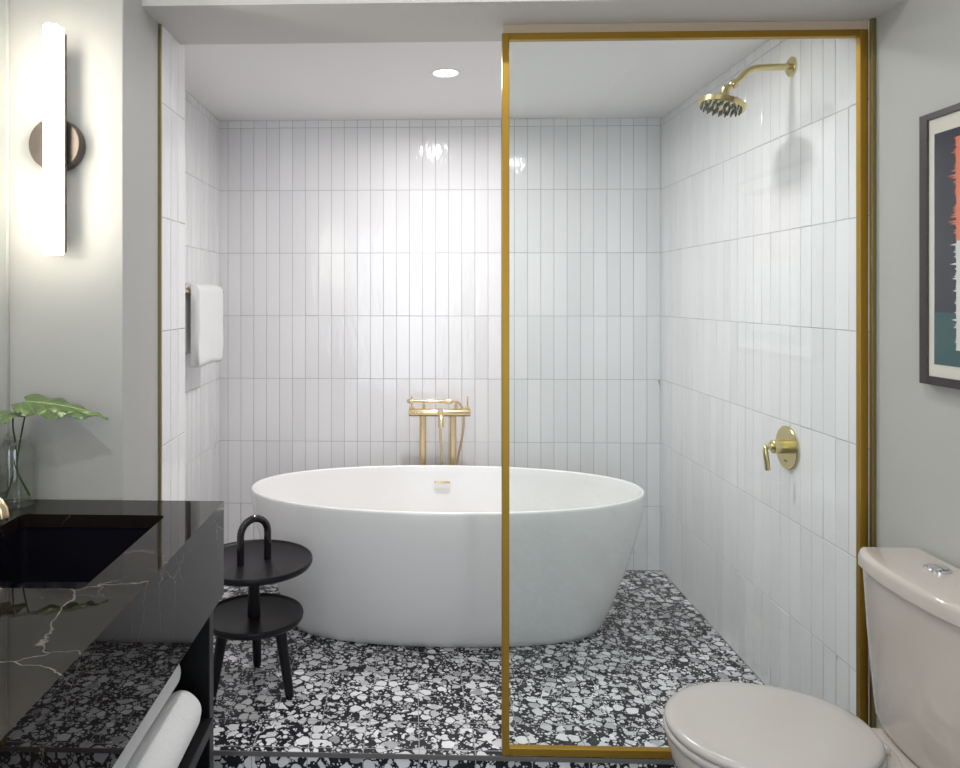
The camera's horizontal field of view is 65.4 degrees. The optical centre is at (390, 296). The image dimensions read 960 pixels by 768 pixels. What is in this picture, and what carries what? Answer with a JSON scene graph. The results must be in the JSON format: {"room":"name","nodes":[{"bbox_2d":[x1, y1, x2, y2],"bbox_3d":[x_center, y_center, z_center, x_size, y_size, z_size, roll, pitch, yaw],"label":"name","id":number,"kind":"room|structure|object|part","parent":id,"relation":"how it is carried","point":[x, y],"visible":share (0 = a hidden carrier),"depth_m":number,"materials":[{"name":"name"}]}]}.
{"room":"bathroom","nodes":[
{"label":"bathroom","id":0,"kind":"room"},
{"bbox_2d":[7,0,158,499],"bbox_3d":[-0.835,0.027,1.959,0.428,2.600,0.436,0,0,2],"label":"wall","id":1,"kind":"structure","parent":0,"point":[84,320],"depth_m":1.74,"materials":[{"name":"paint"}]},
{"bbox_2d":[29,23,85,254],"bbox_3d":[-0.777,-0.352,1.692,0.121,0.513,0.094,0,0,2],"label":"wall sconce","id":2,"kind":"object","parent":1,"relation":"attached to","point":[56,144],"visible":1,"depth_m":1.66,"materials":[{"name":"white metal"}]},
{"bbox_2d":[43,23,63,254],"bbox_3d":[-0.763,-0.352,1.664,0.037,0.513,0.038,0,0,2],"label":"diffuser","id":3,"kind":"object","parent":2,"relation":"attached to","point":[53,34],"depth_m":1.65,"materials":[{"name":"white plastic"}]},
{"bbox_2d":[0,90,219,500],"bbox_3d":[-0.998,0.027,1.139,0.154,2.600,5.015,0,0,2],"label":"wall","id":4,"kind":"structure","parent":0,"point":[202,131],"depth_m":3.33,"materials":[{"name":"tile"}]},
{"bbox_2d":[0,0,8,492],"bbox_3d":[-0.923,-0.336,1.073,0.007,1.575,1.338,0,0,2],"label":"vanity mirror","id":5,"kind":"object","parent":4,"relation":"attached to","point":[4,4],"visible":0.92,"depth_m":1.72,"materials":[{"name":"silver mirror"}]},
{"bbox_2d":[0,0,5,492],"bbox_3d":[-0.924,-0.336,1.067,0.005,1.575,1.325,0,0,2],"label":"mirror glass","id":6,"kind":"object","parent":5,"relation":"attached to","point":[2,2],"depth_m":1.72,"materials":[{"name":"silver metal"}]},
{"bbox_2d":[214,724,676,767],"bbox_3d":[0.074,1.277,2.048,2.371,0.100,0.125,0,0,2],"label":"shower curb","id":7,"kind":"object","parent":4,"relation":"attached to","point":[233,737],"depth_m":2.04,"materials":[{"name":"stone"}]},
{"bbox_2d":[501,20,867,758],"bbox_3d":[0.776,0.248,1.971,0.958,1.954,0.019,0,0,2],"label":"screen","id":8,"kind":"object","parent":7,"relation":"on","point":[858,30],"visible":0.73,"depth_m":1.97,"materials":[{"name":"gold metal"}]},
{"bbox_3d":[0.776,1.215,1.971,0.919,0.020,0.019,0,0,2],"label":"frame rail","id":9,"kind":"part","parent":8,"relation":"part of","materials":[{"name":"gold metal"}]},
{"bbox_3d":[0.776,-0.696,1.971,0.919,0.018,0.019,0,0,2],"label":"frame rail","id":10,"kind":"part","parent":8,"relation":"part of","materials":[{"name":"gold metal"}]},
{"bbox_3d":[-0.820,-0.023,3.100,0.080,0.040,0.625,0,0,2],"label":"towel bar","id":11,"kind":"object","parent":4,"relation":"attached to","visible":0},
{"bbox_2d":[185,283,223,366],"bbox_3d":[-0.789,0.113,3.079,0.096,0.338,0.375,0,0,2],"label":"towel","id":12,"kind":"object","parent":11,"relation":"hanging from","point":[204,338],"visible":0.94,"depth_m":2.97,"materials":[{"name":"fabric"}]},
{"bbox_2d":[162,26,184,500],"bbox_3d":[-0.613,0.230,2.084,0.006,2.194,0.204,0,0,2],"label":"wall","id":13,"kind":"structure","parent":0,"point":[173,53],"depth_m":2.07,"materials":[{"name":"tile"}]},
{"bbox_2d":[159,24,161,499],"bbox_3d":[-0.617,0.299,1.977,0.006,2.054,0.010,0,0,2],"label":"trim","id":14,"kind":"structure","parent":13,"relation":"attached to","point":[160,25],"depth_m":1.97,"materials":[{"name":"brown metal"}]},
{"bbox_2d":[219,118,661,571],"bbox_3d":[0.233,0.230,3.624,2.212,2.194,0.031,0,0,2],"label":"wall","id":15,"kind":"structure","parent":0,"point":[360,260],"depth_m":3.61,"materials":[{"name":"tile"}]},
{"bbox_2d":[185,39,769,120],"bbox_3d":[0.192,-0.917,2.922,2.600,0.100,1.617,0,0,2],"label":"ceiling","id":16,"kind":"structure","parent":0,"point":[559,79],"depth_m":2.95,"materials":[{"name":"paint"}]},
{"bbox_2d":[431,68,460,77],"bbox_3d":[0.211,-0.864,2.855,0.116,0.005,0.116,0,0,2],"label":"recessed light","id":17,"kind":"object","parent":16,"relation":"in","point":[440,72],"visible":1,"depth_m":2.85,"materials":[{"name":"paint"}]},
{"bbox_2d":[214,571,763,731],"bbox_3d":[0.137,1.367,1.164,2.600,0.080,5.135,0,0,2],"label":"floor","id":18,"kind":"structure","parent":0,"point":[652,644],"depth_m":2.59,"materials":[{"name":"stone"}]},
{"bbox_2d":[171,610,213,767],"bbox_3d":[-0.673,1.008,1.073,0.500,0.636,1.303,0,0,2],"label":"vanity cabinet","id":19,"kind":"object","parent":18,"relation":"on","point":[197,665],"visible":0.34,"depth_m":1.69,"materials":[{"name":"black wood"}]},
{"bbox_2d":[0,499,223,767],"bbox_3d":[-0.665,0.582,1.055,0.511,0.216,1.346,0,0,2],"label":"countertop","id":20,"kind":"structure","parent":19,"relation":"on","point":[81,669],"depth_m":1.15,"materials":[{"name":"stone"}]},
{"bbox_2d":[0,497,8,518],"bbox_3d":[-0.807,0.418,1.427,0.156,0.110,0.074,0,0,2],"label":"sink faucet","id":21,"kind":"object","parent":20,"relation":"on","point":[4,512],"visible":1,"depth_m":1.41,"materials":[{"name":"gold metal"}]},
{"bbox_2d":[0,436,33,504],"bbox_3d":[-0.851,0.397,1.683,0.076,0.154,0.076,0,0,2],"label":"glass vase","id":22,"kind":"object","parent":20,"relation":"on","point":[29,436],"visible":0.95,"depth_m":1.67,"materials":[{"name":"glass"}]},
{"bbox_2d":[0,410,24,497],"bbox_3d":[-0.853,0.354,1.587,0.085,0.203,0.183,0,0,2],"label":"monstera leaf","id":23,"kind":"object","parent":22,"relation":"in","point":[8,414],"visible":0.93,"depth_m":1.66,"materials":[{"name":"green plant"}]},
{"bbox_3d":[-0.861,0.357,1.670,0.029,0.198,0.017,0,0,2],"label":"stem","id":24,"kind":"part","parent":23,"relation":"part of","materials":[{"name":"green plant"}]},
{"bbox_3d":[-0.853,0.268,1.586,0.085,0.029,0.183,0,0,2],"label":"blade","id":25,"kind":"part","parent":23,"relation":"part of","materials":[{"name":"green plant"}]},
{"bbox_2d":[11,394,107,495],"bbox_3d":[-0.742,0.340,1.663,0.225,0.233,0.103,0,0,2],"label":"monstera leaf","id":26,"kind":"object","parent":22,"relation":"in","point":[40,404],"visible":0.99,"depth_m":1.65,"materials":[{"name":"green plant"}]},
{"bbox_3d":[-0.835,0.346,1.676,0.032,0.220,0.035,0,0,-20],"label":"stem","id":27,"kind":"part","parent":26,"relation":"part of","materials":[{"name":"green plant"}]},
{"bbox_3d":[-0.737,0.249,1.663,0.215,0.051,0.103,0,0,2],"label":"blade","id":28,"kind":"part","parent":26,"relation":"part of","materials":[{"name":"green plant"}]},
{"bbox_2d":[0,527,150,588],"bbox_3d":[-0.653,0.575,1.409,0.364,0.144,0.453,0,0,2],"label":"sink basin","id":29,"kind":"object","parent":20,"relation":"in","point":[30,557],"visible":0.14,"depth_m":1.61,"materials":[{"name":"black ceramic"}]},
{"bbox_2d":[125,690,200,767],"bbox_3d":[-0.469,0.908,1.353,0.100,0.095,0.575,0,0,2],"label":"rolled towel","id":30,"kind":"object","parent":19,"relation":"on","point":[168,738],"visible":0.77,"depth_m":1.48,"materials":[{"name":"fabric"}]},
{"bbox_2d":[112,665,180,767],"bbox_3d":[-0.524,0.823,1.357,0.113,0.107,0.580,0,0,2],"label":"rolled towel","id":31,"kind":"object","parent":30,"relation":"on","point":[134,742],"visible":0.27,"depth_m":1.43,"materials":[{"name":"fabric"}]},
{"bbox_2d":[178,717,211,767],"bbox_3d":[-0.667,0.970,1.073,0.482,0.025,1.240,0,0,2],"label":"shelf","id":32,"kind":"object","parent":19,"relation":"attached to","point":[191,757],"depth_m":1.59,"materials":[{"name":"black wood"}]},
{"bbox_2d":[214,515,312,698],"bbox_3d":[-0.466,1.032,2.516,0.398,0.591,0.398,0,0,2],"label":"side table","id":33,"kind":"object","parent":18,"relation":"on","point":[254,616],"visible":0.88,"depth_m":2.48,"materials":[{"name":"black paint"}]},
{"bbox_3d":[-0.574,1.210,2.467,0.071,0.235,0.039,0,0,-21],"label":"leg","id":34,"kind":"part","parent":33,"relation":"part of","materials":[{"name":"black paint"}]},
{"bbox_3d":[-0.466,0.997,2.516,0.044,0.166,0.044,0,0,2],"label":"stem","id":35,"kind":"part","parent":33,"relation":"part of","materials":[{"name":"black paint"}]},
{"bbox_3d":[-0.463,0.817,2.503,0.127,0.160,0.025,0,0,-38],"label":"handle","id":36,"kind":"part","parent":33,"relation":"part of","materials":[{"name":"black metal"}]},
{"bbox_3d":[-0.476,1.210,2.635,0.039,0.235,0.072,0,0,2],"label":"leg","id":37,"kind":"part","parent":33,"relation":"part of","materials":[{"name":"black paint"}]},
{"bbox_2d":[214,593,303,640],"bbox_3d":[-0.466,1.085,2.516,0.336,0.026,0.336,0,0,2],"label":"shelf","id":38,"kind":"object","parent":33,"relation":"attached to","point":[277,614],"depth_m":2.50,"materials":[{"name":"black paint"}]},
{"bbox_2d":[224,539,312,586],"bbox_3d":[-0.466,0.901,2.516,0.398,0.026,0.398,0,0,2],"label":"tabletop","id":39,"kind":"object","parent":33,"relation":"on","point":[286,560],"depth_m":2.49,"materials":[{"name":"black paint"}]},
{"bbox_3d":[-0.355,1.210,2.460,0.073,0.235,0.039,0,0,25],"label":"leg","id":40,"kind":"part","parent":33,"relation":"part of","materials":[{"name":"black paint"}]},
{"bbox_2d":[407,396,470,464],"bbox_3d":[0.221,0.896,3.413,0.296,0.862,0.183,0,0,2],"label":"faucet","id":41,"kind":"object","parent":18,"relation":"on","point":[422,412],"visible":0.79,"depth_m":3.46,"materials":[{"name":"gold metal"}]},
{"bbox_3d":[0.149,0.937,3.472,0.033,0.760,0.033,0,0,2],"label":"post","id":42,"kind":"part","parent":41,"relation":"part of","materials":[{"name":"gold metal"}]},
{"bbox_3d":[0.228,0.552,3.386,0.026,0.077,0.129,0,0,2],"label":"spout","id":43,"kind":"part","parent":41,"relation":"part of","materials":[{"name":"gold metal"}]},
{"bbox_3d":[0.290,0.937,3.468,0.033,0.760,0.033,0,0,2],"label":"post","id":44,"kind":"part","parent":41,"relation":"part of","materials":[{"name":"gold metal"}]},
{"bbox_2d":[251,465,644,646],"bbox_3d":[0.222,1.046,3.002,1.580,0.560,0.752,0,0,2],"label":"bathtub","id":45,"kind":"object","parent":18,"relation":"on","point":[403,555],"visible":0.88,"depth_m":2.75,"materials":[{"name":"white ceramic"}]},
{"bbox_2d":[663,547,959,767],"bbox_3d":[0.917,0.957,1.576,0.653,0.738,0.412,0,0,2],"label":"toilet","id":46,"kind":"object","parent":18,"relation":"on","point":[912,596],"visible":1,"depth_m":1.56,"materials":[{"name":"white ceramic"}]},
{"bbox_3d":[0.807,0.917,1.579,0.427,0.020,0.362,0,0,2],"label":"seat lid","id":47,"kind":"part","parent":46,"relation":"part of","materials":[{"name":"plastic"}]},
{"bbox_3d":[0.807,0.937,1.579,0.433,0.017,0.368,0,0,2],"label":"seat","id":48,"kind":"part","parent":46,"relation":"part of","materials":[{"name":"plastic"}]},
{"bbox_3d":[1.160,0.615,1.568,0.167,0.038,0.412,0,0,2],"label":"tank lid","id":49,"kind":"part","parent":46,"relation":"part of","materials":[{"name":"white ceramic"}]},
{"bbox_3d":[1.164,0.816,1.568,0.159,0.362,0.398,0,0,2],"label":"tank","id":50,"kind":"part","parent":46,"relation":"part of","materials":[{"name":"white ceramic"}]},
{"bbox_3d":[1.193,0.593,1.615,0.052,0.005,0.052,0,0,-3],"label":"flush plate","id":51,"kind":"part","parent":46,"relation":"part of","materials":[{"name":"silver metal"}]},
{"bbox_2d":[142,0,904,44],"bbox_3d":[0.249,-1.051,1.969,2.338,0.644,0.284,0,0,2],"label":"ceiling","id":52,"kind":"structure","parent":0,"point":[190,22],"depth_m":1.92,"materials":[{"name":"paint"}]},
{"bbox_2d":[662,0,959,727],"bbox_3d":[1.309,0.027,1.067,0.162,2.600,5.015,0,0,2],"label":"wall","id":53,"kind":"structure","parent":0,"point":[759,204],"depth_m":2.31,"materials":[{"name":"tile"}]},
{"bbox_2d":[214,750,675,764],"bbox_3d":[0.322,1.233,1.976,1.868,0.012,0.003,0,0,2],"label":"trim","id":54,"kind":"structure","parent":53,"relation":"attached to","point":[216,752],"depth_m":1.98,"materials":[{"name":"metal"}]},
{"bbox_2d":[697,56,796,117],"bbox_3d":[1.124,-0.668,2.347,0.290,0.185,0.144,0,0,2],"label":"shower","id":55,"kind":"object","parent":53,"relation":"attached to","point":[723,103],"visible":1,"depth_m":2.33,"materials":[{"name":"gold metal"}]},
{"bbox_3d":[1.164,-0.698,2.346,0.199,0.083,0.021,0,0,2],"label":"arm","id":56,"kind":"part","parent":55,"relation":"part of","materials":[{"name":"gold metal"}]},
{"bbox_2d":[763,426,798,470],"bbox_3d":[1.229,0.483,2.369,0.082,0.140,0.139,0,0,2],"label":"shower valve","id":57,"kind":"object","parent":53,"relation":"attached to","point":[786,447],"visible":1,"depth_m":2.35,"materials":[{"name":"gold metal"}]},
{"bbox_3d":[1.200,0.512,2.362,0.024,0.082,0.021,0,0,-19],"label":"lever","id":58,"kind":"part","parent":57,"relation":"part of","materials":[{"name":"gold metal"}]},
{"bbox_3d":[1.232,0.479,2.369,0.060,0.043,0.043,0,0,2],"label":"valve stem","id":59,"kind":"part","parent":57,"relation":"part of","materials":[{"name":"gold metal"}]},
{"bbox_2d":[869,18,875,727],"bbox_3d":[1.261,0.299,1.937,0.012,2.054,0.011,0,0,2],"label":"trim","id":60,"kind":"structure","parent":53,"relation":"attached to","point":[872,22],"depth_m":1.93,"materials":[{"name":"brown metal"}]},
{"bbox_2d":[919,103,959,389],"bbox_3d":[1.240,-0.111,1.459,0.024,0.623,0.550,0,0,2],"label":"framed print","id":61,"kind":"object","parent":53,"relation":"attached to","point":[939,131],"visible":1,"depth_m":1.67,"materials":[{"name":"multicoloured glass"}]}
]}

